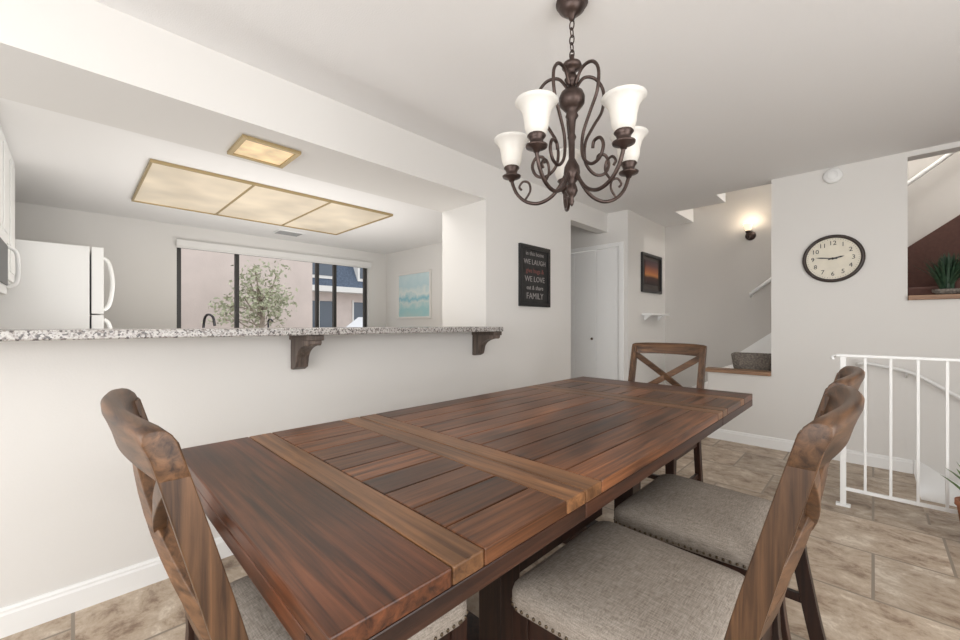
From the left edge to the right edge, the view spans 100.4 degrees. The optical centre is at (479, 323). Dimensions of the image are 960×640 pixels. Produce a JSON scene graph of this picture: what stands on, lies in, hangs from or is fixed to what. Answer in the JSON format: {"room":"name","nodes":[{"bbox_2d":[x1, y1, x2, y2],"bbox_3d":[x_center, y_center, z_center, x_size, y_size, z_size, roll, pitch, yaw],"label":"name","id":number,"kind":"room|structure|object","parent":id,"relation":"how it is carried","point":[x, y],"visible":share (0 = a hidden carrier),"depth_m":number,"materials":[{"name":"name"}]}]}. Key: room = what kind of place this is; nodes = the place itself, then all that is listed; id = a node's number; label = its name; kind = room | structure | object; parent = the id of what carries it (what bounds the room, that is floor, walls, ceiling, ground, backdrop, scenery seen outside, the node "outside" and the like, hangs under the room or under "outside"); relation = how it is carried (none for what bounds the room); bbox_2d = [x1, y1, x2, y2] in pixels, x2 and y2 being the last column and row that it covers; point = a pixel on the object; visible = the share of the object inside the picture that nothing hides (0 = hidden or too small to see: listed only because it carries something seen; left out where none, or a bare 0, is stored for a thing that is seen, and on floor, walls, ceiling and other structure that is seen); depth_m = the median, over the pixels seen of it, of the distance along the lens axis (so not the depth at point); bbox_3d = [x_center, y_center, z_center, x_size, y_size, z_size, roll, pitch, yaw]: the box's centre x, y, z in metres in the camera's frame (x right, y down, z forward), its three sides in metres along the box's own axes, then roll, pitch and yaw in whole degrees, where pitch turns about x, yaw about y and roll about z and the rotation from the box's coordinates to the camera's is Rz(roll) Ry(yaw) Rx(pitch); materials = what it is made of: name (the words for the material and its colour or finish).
{"room":"dining room","nodes":[
{"label":"dining room","id":0,"kind":"room"},
{"bbox_2d":[15,202,385,328],"bbox_3d":[-3.021,-0.090,5.016,0.140,2.440,4.360,0,0,45],"label":"wall","id":1,"kind":"structure","parent":0,"point":[142,254],"depth_m":4.30,"materials":[{"name":"white paint"}]},
{"bbox_2d":[177,248,366,327],"bbox_3d":[-2.621,-0.385,5.408,0.060,1.066,2.396,0,0,45],"label":"window","id":2,"kind":"structure","parent":1,"relation":"in","point":[236,256],"depth_m":5.68,"materials":[{"name":"grey"}]},
{"bbox_2d":[176,239,371,268],"bbox_3d":[-2.553,-0.904,5.355,0.049,0.092,2.440,0,0,45],"label":"shade valance","id":3,"kind":"object","parent":1,"relation":"attached to","point":[187,244],"visible":1,"depth_m":5.13,"materials":[{"name":"white fabric"}]},
{"bbox_2d":[0,0,606,607],"bbox_3d":[-0.855,-0.090,2.733,0.550,2.440,6.200,0,0,45],"label":"wall","id":4,"kind":"structure","parent":0,"point":[71,512],"depth_m":1.94,"materials":[{"name":"white paint"}]},
{"bbox_2d":[0,536,232,638],"bbox_3d":[-0.937,1.079,2.245,0.016,0.103,5.390,0,0,45],"label":"baseboard","id":5,"kind":"structure","parent":4,"relation":"attached to","point":[32,612],"depth_m":1.58,"materials":[{"name":"white wood"}]},
{"bbox_2d":[0,326,502,340],"bbox_3d":[-1.379,0.038,1.814,0.530,0.035,4.055,0,0,45],"label":"countertop","id":6,"kind":"structure","parent":4,"relation":"attached to","point":[120,333],"depth_m":1.71,"materials":[{"name":"grey stone"}]},
{"bbox_2d":[227,134,300,168],"bbox_3d":[-1.272,-1.008,2.358,0.310,0.018,0.310,0,0,45],"label":"recessed light","id":7,"kind":"object","parent":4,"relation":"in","point":[245,147],"visible":1,"depth_m":2.34,"materials":[{"name":"beige plastic"}]},
{"bbox_2d":[289,335,323,369],"bbox_3d":[-0.914,0.151,2.104,0.244,0.188,0.086,0,0,45],"label":"corbel","id":8,"kind":"object","parent":4,"relation":"attached to","point":[301,345],"visible":0.91,"depth_m":2.11,"materials":[{"name":"brown wood"}]},
{"bbox_2d":[472,331,501,354],"bbox_3d":[0.049,0.151,3.085,0.244,0.188,0.086,0,0,45],"label":"corbel","id":9,"kind":"object","parent":4,"relation":"attached to","point":[479,339],"visible":0.84,"depth_m":3.10,"materials":[{"name":"brown wood"}]},
{"bbox_2d":[518,243,549,307],"bbox_3d":[0.511,-0.440,3.711,0.025,0.560,0.460,0,0,45],"label":"chalkboard sign","id":10,"kind":"object","parent":4,"relation":"attached to","point":[533,261],"visible":1,"depth_m":3.70,"materials":[{"name":"black wood"}]},
{"bbox_2d":[386,242,441,326],"bbox_3d":[-0.326,-0.090,5.354,3.230,2.440,0.100,0,0,45],"label":"wall","id":11,"kind":"structure","parent":0,"point":[427,257],"depth_m":5.90,"materials":[{"name":"white paint"}]},
{"bbox_2d":[397,269,431,318],"bbox_3d":[-0.980,-0.425,5.908,0.820,0.690,0.024,0,0,45],"label":"beach painting","id":12,"kind":"object","parent":11,"relation":"attached to","point":[414,289],"visible":1,"depth_m":5.89,"materials":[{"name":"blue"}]},
{"bbox_2d":[0,0,959,253],"bbox_3d":[0.136,-2.145,2.635,7.700,2.050,7.450,0,0,45],"label":"ceiling","id":13,"kind":"structure","parent":0,"point":[742,94],"depth_m":2.19,"materials":[{"name":"white paint"}]},
{"bbox_2d":[131,158,392,234],"bbox_3d":[-2.003,-1.109,3.826,1.248,0.022,1.918,0,0,45],"label":"recessed light","id":14,"kind":"object","parent":13,"relation":"in","point":[164,184],"visible":1,"depth_m":3.61,"materials":[{"name":"beige plastic"}]},
{"bbox_2d":[273,229,303,236],"bbox_3d":[-2.341,-1.111,4.894,0.200,0.017,0.300,0,0,45],"label":"ceiling vent","id":15,"kind":"object","parent":13,"relation":"attached to","point":[284,232],"depth_m":4.87,"materials":[{"name":"white metal"}]},
{"bbox_2d":[494,0,648,211],"bbox_3d":[0.360,-0.892,1.602,0.638,0.834,0.622,0,0,45],"label":"chandelier","id":16,"kind":"object","parent":13,"relation":"hanging from","point":[622,102],"visible":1,"depth_m":1.58,"materials":[{"name":"brown metal"}]},
{"bbox_2d":[0,437,959,639],"bbox_3d":[0.100,1.180,2.706,7.850,0.100,7.500,0,0,45],"label":"floor","id":17,"kind":"structure","parent":0,"point":[880,571],"depth_m":1.82,"materials":[{"name":"tile"}]},
{"bbox_2d":[0,239,114,328],"bbox_3d":[-3.479,0.265,3.166,0.760,1.730,0.839,0,0,45],"label":"refrigerator","id":18,"kind":"object","parent":17,"relation":"on","point":[60,286],"visible":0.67,"depth_m":2.97,"materials":[{"name":"white metal"}]},
{"bbox_2d":[100,388,468,639],"bbox_3d":[-0.406,0.632,0.892,0.493,1.004,0.639,0,0,45],"label":"dining chair","id":19,"kind":"object","parent":17,"relation":"on","point":[215,608],"visible":0.41,"depth_m":0.59,"materials":[{"name":"brown wood"}]},
{"bbox_2d":[182,376,752,639],"bbox_3d":[0.275,0.750,1.650,1.009,0.760,2.320,0,0,45],"label":"dining table","id":20,"kind":"object","parent":17,"relation":"on","point":[378,526],"visible":0.96,"depth_m":0.94,"materials":[{"name":"brown wood"}]},
{"bbox_2d":[628,342,706,481],"bbox_3d":[1.088,0.632,2.534,0.493,1.004,0.639,0,0,45],"label":"dining chair","id":21,"kind":"object","parent":17,"relation":"on","point":[700,351],"visible":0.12,"depth_m":2.65,"materials":[{"name":"brown wood"}]},
{"bbox_2d":[511,385,864,639],"bbox_3d":[0.455,0.632,0.934,0.639,1.004,0.493,0,0,45],"label":"dining chair","id":22,"kind":"object","parent":17,"relation":"on","point":[611,581],"visible":1,"depth_m":0.87,"materials":[{"name":"grey fabric"}]},
{"bbox_2d":[692,364,733,388],"bbox_3d":[2.772,0.802,4.405,1.100,0.655,1.028,0,0,45],"label":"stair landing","id":23,"kind":"structure","parent":17,"relation":"on","point":[729,366],"depth_m":4.44,"materials":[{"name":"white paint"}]},
{"bbox_2d":[613,366,864,639],"bbox_3d":[0.844,0.632,1.337,0.639,1.004,0.493,0,0,45],"label":"dining chair","id":24,"kind":"object","parent":17,"relation":"on","point":[720,525],"visible":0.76,"depth_m":1.31,"materials":[{"name":"grey fabric"}]},
{"bbox_2d":[831,354,959,513],"bbox_3d":[3.028,0.658,1.735,2.272,0.943,0.038,0,0,45],"label":"stair railing","id":25,"kind":"object","parent":17,"relation":"on","point":[843,488],"visible":0.99,"depth_m":2.33,"materials":[{"name":"white metal"}]},
{"bbox_2d":[908,261,959,295],"bbox_3d":[4.037,-0.147,3.145,2.450,2.555,0.995,0,0,45],"label":"staircase","id":26,"kind":"structure","parent":17,"relation":"on","point":[913,290],"depth_m":3.07,"materials":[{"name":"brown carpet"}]},
{"bbox_2d":[943,464,959,520],"bbox_3d":[2.532,0.925,2.025,0.215,0.411,0.222,0,0,18],"label":"potted plant","id":27,"kind":"object","parent":17,"relation":"on","point":[956,499],"visible":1,"depth_m":2.07,"materials":[{"name":"green plant"}]},
{"bbox_3d":[-2.390,0.672,5.083,0.655,0.915,3.140,0,0,45],"label":"base cabinet","id":28,"kind":"object","parent":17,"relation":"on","visible":0},
{"bbox_2d":[202,313,215,327],"bbox_3d":[-3.050,0.048,4.483,0.269,0.332,0.060,0,0,34],"label":"sink faucet","id":29,"kind":"object","parent":28,"relation":"on","point":[208,314],"visible":0.55,"depth_m":4.48,"materials":[{"name":"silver metal"}]},
{"bbox_2d":[571,210,631,380],"bbox_3d":[0.952,-0.090,4.820,1.400,2.440,0.930,0,0,45],"label":"wall","id":30,"kind":"structure","parent":0,"point":[619,224],"depth_m":4.62,"materials":[{"name":"white paint"}]},
{"bbox_2d":[571,247,618,379],"bbox_3d":[1.305,0.109,4.966,0.876,2.018,0.066,0,0,45],"label":"door","id":31,"kind":"structure","parent":30,"relation":"in","point":[595,273],"depth_m":4.87,"materials":[{"name":"white wood"}]},
{"bbox_2d":[571,242,623,380],"bbox_3d":[1.296,0.090,4.957,1.000,2.080,0.012,0,0,45],"label":"trim","id":32,"kind":"structure","parent":30,"relation":"attached to","point":[620,244],"depth_m":4.63,"materials":[{"name":"white wood"}]},
{"bbox_2d":[632,212,664,384],"bbox_3d":[2.095,-0.090,5.071,0.120,2.440,1.030,0,0,45],"label":"wall","id":33,"kind":"structure","parent":0,"point":[648,236],"depth_m":4.95,"materials":[{"name":"white paint"}]},
{"bbox_2d":[641,252,661,293],"bbox_3d":[2.165,-0.630,5.037,0.025,0.480,0.620,0,0,45],"label":"picture","id":34,"kind":"object","parent":33,"relation":"attached to","point":[651,265],"visible":1,"depth_m":5.02,"materials":[{"name":"brown"}]},
{"bbox_2d":[645,259,657,285],"bbox_3d":[2.163,-0.640,5.039,0.003,0.300,0.420,0,0,44],"label":"print","id":35,"kind":"object","parent":34,"relation":"attached to","point":[651,265],"depth_m":5.03},
{"bbox_2d":[642,313,669,320],"bbox_3d":[2.209,-0.086,5.015,0.119,0.089,0.590,0,0,45],"label":"wall shelf","id":36,"kind":"object","parent":33,"relation":"attached to","point":[646,315],"depth_m":4.89,"materials":[{"name":"white wood"}]},
{"bbox_2d":[665,151,959,386],"bbox_3d":[3.960,-0.970,4.044,4.220,4.200,0.120,0,0,45],"label":"wall","id":37,"kind":"structure","parent":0,"point":[711,267],"depth_m":4.86,"materials":[{"name":"white paint"}]},
{"bbox_2d":[743,222,755,239],"bbox_3d":[3.125,-1.073,4.650,0.110,0.175,0.184,0,0,45],"label":"wall sconce","id":38,"kind":"object","parent":37,"relation":"attached to","point":[750,235],"depth_m":4.62,"materials":[{"name":"white glass"}]},
{"bbox_2d":[741,333,770,352],"bbox_3d":[3.296,0.181,4.595,0.620,0.585,0.024,0,0,45],"label":"trim","id":39,"kind":"structure","parent":37,"relation":"attached to","point":[763,345],"depth_m":4.62,"materials":[{"name":"white"}]},
{"bbox_2d":[749,152,955,296],"bbox_3d":[4.062,-1.321,3.797,2.552,2.020,0.090,0,0,45],"label":"stair handrail","id":40,"kind":"object","parent":37,"relation":"attached to","point":[943,158],"visible":0.45,"depth_m":3.71,"materials":[{"name":"white wood"}]},
{"bbox_2d":[908,215,959,287],"bbox_3d":[4.428,-0.839,3.479,2.560,2.538,0.027,0,0,45],"label":"wall","id":41,"kind":"structure","parent":37,"relation":"attached to","point":[945,239],"depth_m":3.71,"materials":[{"name":"paint"}]},
{"bbox_2d":[708,141,959,484],"bbox_3d":[3.489,0.710,2.894,3.280,4.040,0.120,0,0,45],"label":"wall","id":42,"kind":"structure","parent":0,"point":[869,312],"depth_m":3.23,"materials":[{"name":"white paint"}]},
{"bbox_2d":[705,367,770,375],"bbox_3d":[2.490,0.457,3.869,0.549,0.034,0.170,0,0,45],"label":"ledge","id":43,"kind":"object","parent":42,"relation":"on","point":[708,369],"visible":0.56,"depth_m":3.81,"materials":[{"name":"brown wood"}]},
{"bbox_2d":[731,352,770,370],"bbox_3d":[2.716,0.383,3.976,0.358,0.181,0.248,0,0,39],"label":"wicker basket","id":44,"kind":"object","parent":43,"relation":"on","point":[741,360],"visible":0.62,"depth_m":3.90,"materials":[{"name":"grey wicker"}]},
{"bbox_2d":[823,168,842,183],"bbox_3d":[2.935,-1.235,3.329,0.124,0.124,0.035,0,0,45],"label":"smoke detector","id":45,"kind":"object","parent":42,"relation":"attached to","point":[833,175],"visible":1,"depth_m":3.32,"materials":[{"name":"white plastic"}]},
{"bbox_2d":[707,429,959,506],"bbox_3d":[2.971,1.258,3.308,1.960,0.462,0.016,0,0,45],"label":"baseboard","id":46,"kind":"structure","parent":42,"relation":"attached to","point":[852,456],"depth_m":3.12,"materials":[{"name":"white"}]},
{"bbox_2d":[802,234,865,281],"bbox_3d":[2.936,-0.545,3.330,0.396,0.396,0.030,0,0,45],"label":"wall clock","id":47,"kind":"object","parent":42,"relation":"attached to","point":[830,258],"visible":1,"depth_m":3.32,"materials":[{"name":"brown"}]},
{"bbox_2d":[856,361,959,399],"bbox_3d":[3.628,0.793,2.615,1.705,0.995,0.084,0,0,45],"label":"wall handrail","id":48,"kind":"object","parent":42,"relation":"attached to","point":[859,364],"visible":0.91,"depth_m":2.98,"materials":[{"name":"white metal"}]},
{"bbox_2d":[908,294,959,299],"bbox_3d":[3.958,-0.198,2.430,1.860,0.034,0.185,0,0,45],"label":"ledge","id":49,"kind":"object","parent":42,"relation":"attached to","point":[939,296],"visible":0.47,"depth_m":2.93,"materials":[{"name":"brown wood"}]},
{"bbox_2d":[918,252,959,294],"bbox_3d":[3.394,-0.374,2.884,0.317,0.315,0.257,0,0,18],"label":"potted spiky plant","id":50,"kind":"object","parent":49,"relation":"on","point":[947,272],"visible":1,"depth_m":2.90,"materials":[{"name":"green plant"}]},
{"bbox_2d":[921,500,959,531],"bbox_3d":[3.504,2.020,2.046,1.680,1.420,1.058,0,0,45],"label":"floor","id":51,"kind":"structure","parent":0,"point":[942,519],"depth_m":2.71,"materials":[{"name":"tile"}]},
{"bbox_3d":[-3.465,-0.090,2.466,2.800,2.440,0.100,0,0,45],"label":"wall","id":52,"kind":"structure","parent":0,"visible":0},
{"bbox_2d":[0,126,14,284],"bbox_3d":[-2.823,-0.693,2.149,1.400,0.845,0.339,0,0,45],"label":"upper cabinet","id":53,"kind":"object","parent":52,"relation":"attached to","point":[7,170],"visible":0.9,"depth_m":2.44,"materials":[{"name":"white wood"}]},
{"bbox_2d":[0,233,20,294],"bbox_3d":[-2.593,-0.328,1.970,0.740,0.315,0.395,0,0,45],"label":"microwave oven","id":54,"kind":"object","parent":53,"relation":"in","point":[4,247],"visible":1,"depth_m":2.25,"materials":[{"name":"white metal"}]},
{"label":"outside","id":55,"kind":"structure","parent":0,"visible":0},
{"bbox_3d":[-9.310,1.215,23.169,34.240,0.130,50.000,0,0,45],"label":"ground","id":56,"kind":"structure","parent":55,"visible":0},
{"bbox_2d":[181,248,311,327],"bbox_3d":[-7.073,-1.235,7.070,0.500,4.770,8.170,0,0,45],"label":"wall","id":57,"kind":"structure","parent":56,"relation":"on","point":[205,275],"depth_m":8.54,"materials":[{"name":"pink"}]},
{"bbox_2d":[201,259,297,327],"bbox_3d":[-4.380,-0.077,7.736,1.588,2.470,1.702,0,0,45],"label":"tree","id":58,"kind":"object","parent":56,"relation":"on","point":[257,296],"visible":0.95,"depth_m":7.75,"materials":[{"name":"green plant"}]},
{"bbox_2d":[312,263,362,326],"bbox_3d":[-6.835,-1.460,25.645,7.300,5.220,22.000,0,0,45],"label":"neighboring building","id":59,"kind":"structure","parent":56,"relation":"on","point":[349,279],"depth_m":20.76,"materials":[{"name":"pink paint"}]},
{"bbox_2d":[347,317,362,326],"bbox_3d":[-4.204,0.415,17.030,1.730,1.470,4.400,0,0,45],"label":"car","id":60,"kind":"object","parent":56,"relation":"on","point":[358,322],"visible":0.02,"depth_m":16.63,"materials":[{"name":"white paint"}]}
]}

